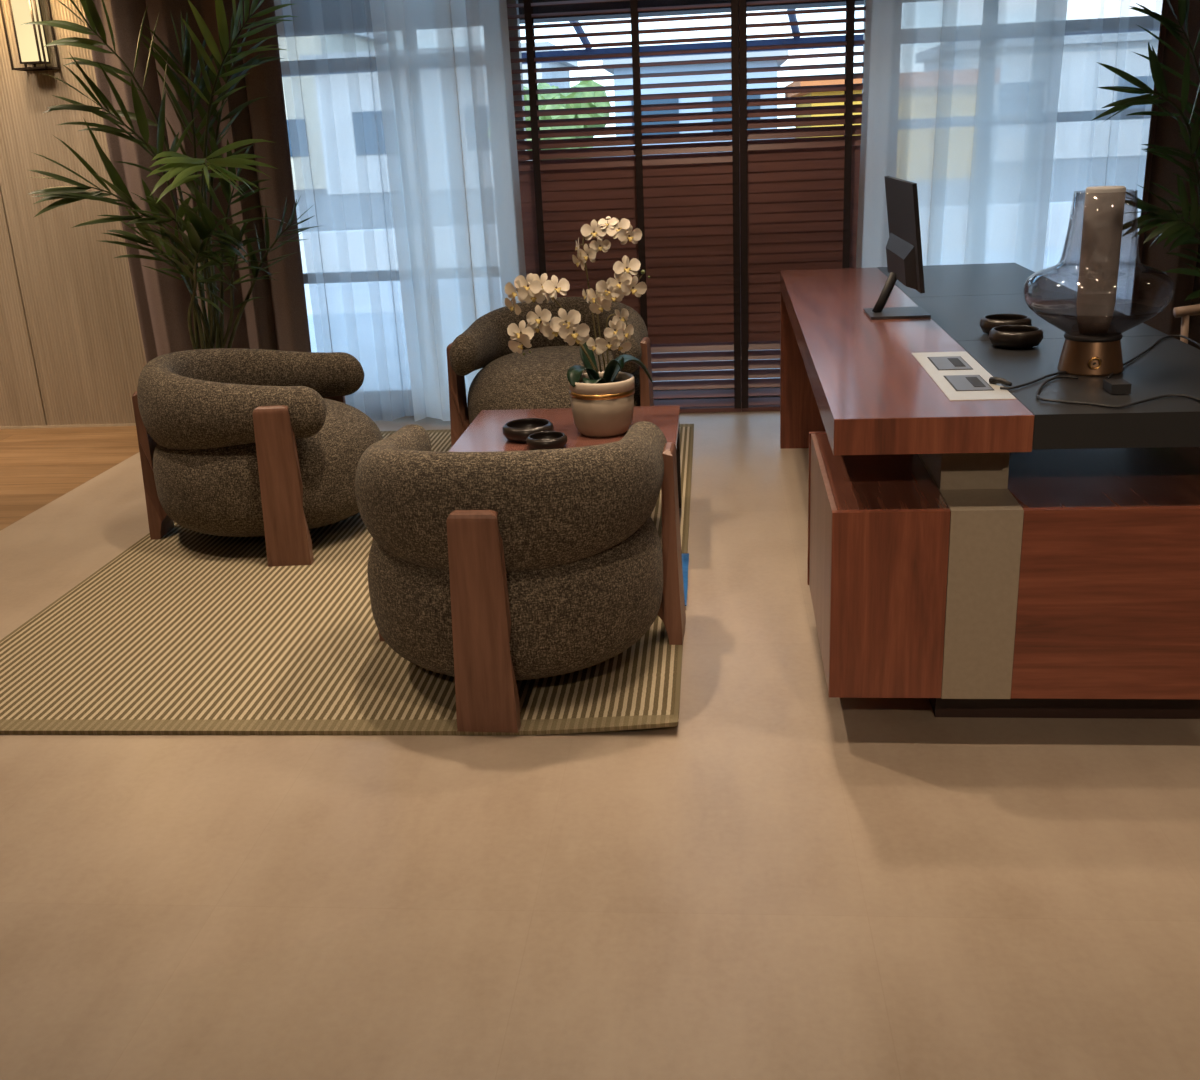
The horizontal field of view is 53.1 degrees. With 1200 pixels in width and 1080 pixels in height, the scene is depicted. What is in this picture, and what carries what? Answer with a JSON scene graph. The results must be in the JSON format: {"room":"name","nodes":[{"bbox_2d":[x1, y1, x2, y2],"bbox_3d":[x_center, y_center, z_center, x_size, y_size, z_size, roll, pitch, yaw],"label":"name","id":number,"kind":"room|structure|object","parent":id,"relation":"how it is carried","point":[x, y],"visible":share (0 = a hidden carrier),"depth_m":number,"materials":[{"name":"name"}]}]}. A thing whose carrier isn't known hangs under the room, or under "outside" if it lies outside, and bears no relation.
{"room":"private office","nodes":[
{"label":"private office","id":0,"kind":"room"},
{"bbox_2d":[0,423,135,428],"bbox_3d":[-3.316,-0.590,6.357,3.400,0.012,0.006,-1,19,5],"label":"baseboard","id":1,"kind":"structure","parent":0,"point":[130,424],"depth_m":6.30,"materials":[{"name":"brown wood"}]},
{"bbox_2d":[0,0,146,426],"bbox_3d":[-3.377,-1.938,5.920,3.400,2.850,0.030,-1,19,5],"label":"wall","id":2,"kind":"structure","parent":0,"point":[79,302],"depth_m":6.04,"materials":[{"name":"brown wood"}]},
{"bbox_2d":[0,0,59,70],"bbox_3d":[-2.675,-2.515,5.574,0.172,0.620,0.130,-1,19,5],"label":"wall sconce","id":3,"kind":"object","parent":2,"relation":"attached to","point":[30,38],"visible":1,"depth_m":5.59,"materials":[{"name":"white glass"}]},
{"bbox_2d":[0,410,1199,1079],"bbox_3d":[-0.303,0.805,1.958,10.200,0.080,9.120,-1,19,5],"label":"floor","id":4,"kind":"structure","parent":0,"point":[785,879],"depth_m":2.28,"materials":[{"name":"beige concrete"}]},
{"bbox_2d":[20,0,318,349],"bbox_3d":[-1.801,-1.306,4.979,1.204,2.116,1.020,-1,19,5],"label":"potted palm","id":5,"kind":"object","parent":4,"relation":"on","point":[182,167],"visible":0.91,"depth_m":5.02,"materials":[{"name":"plant"}]},
{"bbox_2d":[0,424,693,734],"bbox_3d":[-0.677,-0.046,4.346,1.992,0.035,3.094,-1,19,5],"label":"rug","id":6,"kind":"object","parent":4,"relation":"on","point":[185,631],"visible":0.48,"depth_m":3.27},
{"bbox_2d":[132,348,382,566],"bbox_3d":[-1.214,-0.351,4.324,0.867,0.650,0.852,-2,19,1],"label":"armchair","id":7,"kind":"object","parent":6,"relation":"on","point":[233,442],"visible":0.97,"depth_m":4.02,"materials":[{"name":"boucle fabric"},{"name":"stained ash wood"}]},
{"bbox_2d":[355,421,685,732],"bbox_3d":[-0.223,0.006,3.134,0.852,0.650,0.867,0,19,8],"label":"armchair","id":8,"kind":"object","parent":6,"relation":"on","point":[489,572],"visible":1,"depth_m":2.81,"materials":[{"name":"boucle fabric"},{"name":"stained ash wood"}]},
{"bbox_2d":[446,297,653,447],"bbox_3d":[-0.178,-0.660,5.097,0.852,0.650,0.867,0,19,9],"label":"armchair","id":9,"kind":"object","parent":6,"relation":"on","point":[507,379],"visible":0.51,"depth_m":4.91,"materials":[{"name":"brown boucle fabric"},{"name":"stained wood"}]},
{"bbox_2d":[448,405,681,525],"bbox_3d":[-0.092,-0.187,4.095,0.722,0.388,0.665,-1,19,5],"label":"coffee table","id":10,"kind":"object","parent":6,"relation":"on","point":[484,434],"visible":0.32,"depth_m":4.09,"materials":[{"name":"brown wood"}]},
{"bbox_2d":[502,418,553,441],"bbox_3d":[-0.235,-0.357,3.931,0.170,0.052,0.170,-1,19,5],"label":"bowl","id":11,"kind":"object","parent":10,"relation":"on","point":[518,430],"visible":0.8,"depth_m":3.89,"materials":[{"name":"ceramic"}]},
{"bbox_2d":[526,431,567,449],"bbox_3d":[-0.168,-0.312,3.807,0.132,0.040,0.132,-1,19,5],"label":"bowl","id":12,"kind":"object","parent":10,"relation":"on","point":[543,440],"visible":0.97,"depth_m":3.77,"materials":[{"name":"ceramic"}]},
{"bbox_2d":[504,216,652,437],"bbox_3d":[-0.067,-0.682,3.868,0.467,0.691,0.216,-1,19,5],"label":"potted orchid","id":13,"kind":"object","parent":10,"relation":"on","point":[602,402],"visible":1,"depth_m":3.82,"materials":[{"name":"white plant"}]},
{"bbox_2d":[682,553,688,605],"bbox_3d":[0.167,0.106,3.742,0.213,0.035,0.455,-1,19,5],"label":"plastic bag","id":14,"kind":"object","parent":6,"relation":"on","point":[685,557],"visible":0.09,"depth_m":3.77,"materials":[{"name":"blue plastic"}]},
{"bbox_2d":[780,263,1199,718],"bbox_3d":[1.109,-0.338,3.827,0.959,0.762,2.738,-1,19,6],"label":"executive desk","id":15,"kind":"object","parent":4,"relation":"on","point":[977,548],"visible":1,"depth_m":2.60,"materials":[{"name":"brown wood"}]},
{"bbox_2d":[863,176,930,319],"bbox_3d":[0.919,-0.894,3.684,0.180,0.407,0.570,-1,19,5],"label":"monitor","id":16,"kind":"object","parent":15,"relation":"on","point":[903,247],"visible":1,"depth_m":3.64,"materials":[{"name":"black plastic"}]},
{"bbox_2d":[980,314,1031,333],"bbox_3d":[1.128,-0.598,3.342,0.138,0.046,0.138,-1,19,5],"label":"bowl","id":17,"kind":"object","parent":15,"relation":"on","point":[987,322],"visible":0.62,"depth_m":3.32,"materials":[{"name":"ceramic"}]},
{"bbox_2d":[988,325,1043,348],"bbox_3d":[1.091,-0.532,3.151,0.137,0.046,0.137,-1,19,5],"label":"bowl","id":18,"kind":"object","parent":15,"relation":"on","point":[1006,336],"visible":1,"depth_m":3.11,"materials":[{"name":"ceramic"}]},
{"bbox_2d":[989,335,1199,407],"bbox_3d":[1.314,-0.398,2.747,0.892,0.035,0.480,-16,23,-35],"label":"cable","id":19,"kind":"object","parent":15,"relation":"on","point":[1113,386],"visible":0.94,"depth_m":2.59,"materials":[{"name":"black plastic"}]},
{"bbox_2d":[1103,379,1131,393],"bbox_3d":[1.115,-0.331,2.591,0.040,0.021,0.060,-1,19,5],"label":"dimmer switch","id":20,"kind":"object","parent":19,"relation":"attached to","point":[1113,386],"depth_m":2.57,"materials":[{"name":"black plastic"}]},
{"bbox_2d":[1023,186,1173,375],"bbox_3d":[1.141,-0.594,2.753,0.320,0.414,0.320,-1,19,5],"label":"table lamp","id":21,"kind":"object","parent":15,"relation":"on","point":[1103,215],"visible":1,"depth_m":2.73,"materials":[{"name":"grey glass"}]},
{"bbox_2d":[1091,0,1199,300],"bbox_3d":[2.400,-1.279,4.730,1.135,1.852,0.440,-9,20,-17],"label":"potted palm","id":22,"kind":"object","parent":4,"relation":"on","point":[1173,229],"visible":0.91,"depth_m":4.54,"materials":[{"name":"plant"}]},
{"bbox_2d":[1173,304,1199,449],"bbox_3d":[2.046,-0.331,3.562,0.660,0.838,0.766,-1,19,5],"label":"desk chair","id":23,"kind":"object","parent":4,"relation":"on","point":[1184,312],"visible":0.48,"depth_m":3.81,"materials":[{"name":"beige wood"}]},
{"bbox_3d":[0.017,-2.024,5.703,10.200,2.850,0.200,-1,19,5],"label":"wall window","id":24,"kind":"structure","parent":0,"visible":0},
{"bbox_2d":[280,56,413,415],"bbox_3d":[-1.042,-1.865,5.848,1.160,2.550,0.070,-1,19,5],"label":"window","id":25,"kind":"structure","parent":24,"relation":"attached to","point":[305,275],"depth_m":6.03,"materials":[{"name":"grey metal"}]},
{"bbox_2d":[506,0,865,404],"bbox_3d":[0.436,-1.886,5.706,1.690,2.550,0.070,-1,19,5],"label":"window","id":26,"kind":"structure","parent":24,"relation":"attached to","point":[510,11],"depth_m":5.65,"materials":[{"name":"grey metal"}]},
{"bbox_2d":[507,0,740,412],"bbox_3d":[0.115,-1.895,5.600,1.062,2.658,0.064,-1,19,5],"label":"blind","id":27,"kind":"object","parent":26,"relation":"attached to","point":[685,207],"visible":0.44,"depth_m":5.68,"materials":[{"name":"brown wood"}]},
{"bbox_2d":[739,0,865,411],"bbox_3d":[0.952,-1.906,5.520,0.616,2.658,0.064,-1,19,5],"label":"blind","id":28,"kind":"object","parent":26,"relation":"attached to","point":[799,197],"visible":0.54,"depth_m":5.60,"materials":[{"name":"brown wood"}]},
{"bbox_2d":[275,0,1152,75],"bbox_3d":[0.564,-2.829,6.290,9.000,0.450,1.500,-1,19,5],"label":"awning","id":29,"kind":"object","parent":24,"relation":"attached to","point":[641,3],"visible":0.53,"depth_m":5.78,"materials":[{"name":"dark metal frame"},{"name":"clear glass"}]},
{"bbox_2d":[1057,16,1152,121],"bbox_3d":[1.974,-1.908,5.559,1.280,2.550,0.070,-1,19,5],"label":"window","id":30,"kind":"structure","parent":24,"relation":"attached to","point":[1079,20],"depth_m":5.39,"materials":[{"name":"grey metal"}]},
{"bbox_3d":[-1.448,-3.228,5.170,2.020,0.100,0.180,-1,19,5],"label":"rail","id":31,"kind":"object","parent":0,"visible":0},
{"bbox_2d":[85,0,310,362],"bbox_3d":[-1.876,-1.844,5.632,0.900,2.717,0.147,0,19,8],"label":"drape","id":32,"kind":"object","parent":31,"relation":"hanging from","point":[278,320],"visible":0.44,"depth_m":5.64,"materials":[{"name":"fabric"}]},
{"bbox_2d":[274,0,413,420],"bbox_3d":[-1.191,-1.887,5.655,0.560,2.712,0.077,0,19,8],"label":"sheer curtain","id":33,"kind":"object","parent":31,"relation":"hanging from","point":[387,401],"visible":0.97,"depth_m":5.74,"materials":[{"name":"grey fabric"}]},
{"bbox_2d":[369,0,526,420],"bbox_3d":[-0.697,-1.873,5.546,0.645,2.712,0.117,-1,19,5],"label":"sheer curtain","id":34,"kind":"object","parent":31,"relation":"hanging from","point":[444,72],"visible":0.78,"depth_m":5.59,"materials":[{"name":"white fabric"}]},
{"bbox_3d":[2.165,-3.280,4.822,2.120,0.100,0.180,-1,19,5],"label":"rail","id":35,"kind":"object","parent":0,"visible":0},
{"bbox_2d":[856,0,1067,274],"bbox_3d":[1.597,-1.904,5.320,0.905,2.712,0.089,-1,19,5],"label":"sheer curtain","id":36,"kind":"object","parent":35,"relation":"hanging from","point":[960,99],"visible":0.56,"depth_m":5.34,"materials":[{"name":"white fabric"}]},
{"bbox_2d":[1042,0,1162,316],"bbox_3d":[2.188,-1.935,5.330,0.550,2.712,0.085,-1,19,5],"label":"sheer curtain","id":37,"kind":"object","parent":35,"relation":"hanging from","point":[1108,169],"visible":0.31,"depth_m":5.35,"materials":[{"name":"grey fabric"}]},
{"bbox_2d":[1130,0,1199,349],"bbox_3d":[2.805,-1.906,5.167,0.853,2.717,0.121,-1,19,5],"label":"drape","id":38,"kind":"object","parent":35,"relation":"hanging from","point":[1149,286],"visible":0.44,"depth_m":5.32,"materials":[{"name":"fabric"}]},
{"label":"outside","id":39,"kind":"structure","parent":0,"visible":0},
{"bbox_2d":[294,138,1139,231],"bbox_3d":[8.839,-31.414,96.652,280.000,0.200,176.000,-1,19,5],"label":"road","id":40,"kind":"structure","parent":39,"point":[296,193],"depth_m":29.51,"materials":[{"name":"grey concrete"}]},
{"bbox_2d":[279,33,364,189],"bbox_3d":[-17.621,-17.394,49.228,16.600,5.950,9.600,-1,19,5],"label":"building","id":41,"kind":"structure","parent":40,"relation":"on","point":[341,40],"depth_m":44.65,"materials":[{"name":"grey metal"}]},
{"bbox_2d":[301,42,577,194],"bbox_3d":[-5.054,-14.678,42.116,7.900,4.250,8.600,-1,19,5],"label":"building","id":42,"kind":"structure","parent":40,"relation":"on","point":[557,74],"depth_m":38.69,"materials":[{"name":"painted plaster"},{"name":"window glass"}]},
{"bbox_2d":[523,80,610,159],"bbox_3d":[-1.192,-8.492,25.868,2.892,2.613,2.549,-16,23,-35],"label":"tree","id":43,"kind":"object","parent":40,"relation":"on","point":[591,83],"visible":0.23,"depth_m":25.05,"materials":[{"name":"green plant"}]},
{"bbox_2d":[602,50,787,156],"bbox_3d":[3.198,-13.869,39.518,5.400,3.650,8.600,-1,19,5],"label":"building","id":44,"kind":"structure","parent":40,"relation":"on","point":[769,63],"depth_m":35.47,"materials":[{"name":"painted plaster"},{"name":"window glass"}]},
{"bbox_2d":[785,78,861,137],"bbox_3d":[7.831,-11.509,33.538,4.900,2.600,6.600,-1,19,5],"label":"building","id":45,"kind":"structure","parent":40,"relation":"on","point":[841,81],"depth_m":30.64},
{"bbox_2d":[1054,31,1152,158],"bbox_3d":[18.288,-16.155,43.725,12.100,3.950,8.600,-1,19,5],"label":"building","id":46,"kind":"structure","parent":40,"relation":"on","point":[1080,41],"depth_m":40.04,"materials":[{"name":"painted plaster"},{"name":"glass"}]},
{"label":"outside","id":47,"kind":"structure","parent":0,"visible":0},
{"bbox_2d":[304,243,1130,388],"bbox_3d":[0.927,-1.918,9.937,28.000,0.100,7.870,-1,19,5],"label":"terrace","id":48,"kind":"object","parent":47,"point":[313,338],"depth_m":9.93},
{"bbox_2d":[299,199,1134,272],"bbox_3d":[1.230,-3.355,13.300,28.000,0.440,0.250,-1,19,5],"label":"wall","id":49,"kind":"structure","parent":48,"relation":"on","point":[303,258],"depth_m":13.54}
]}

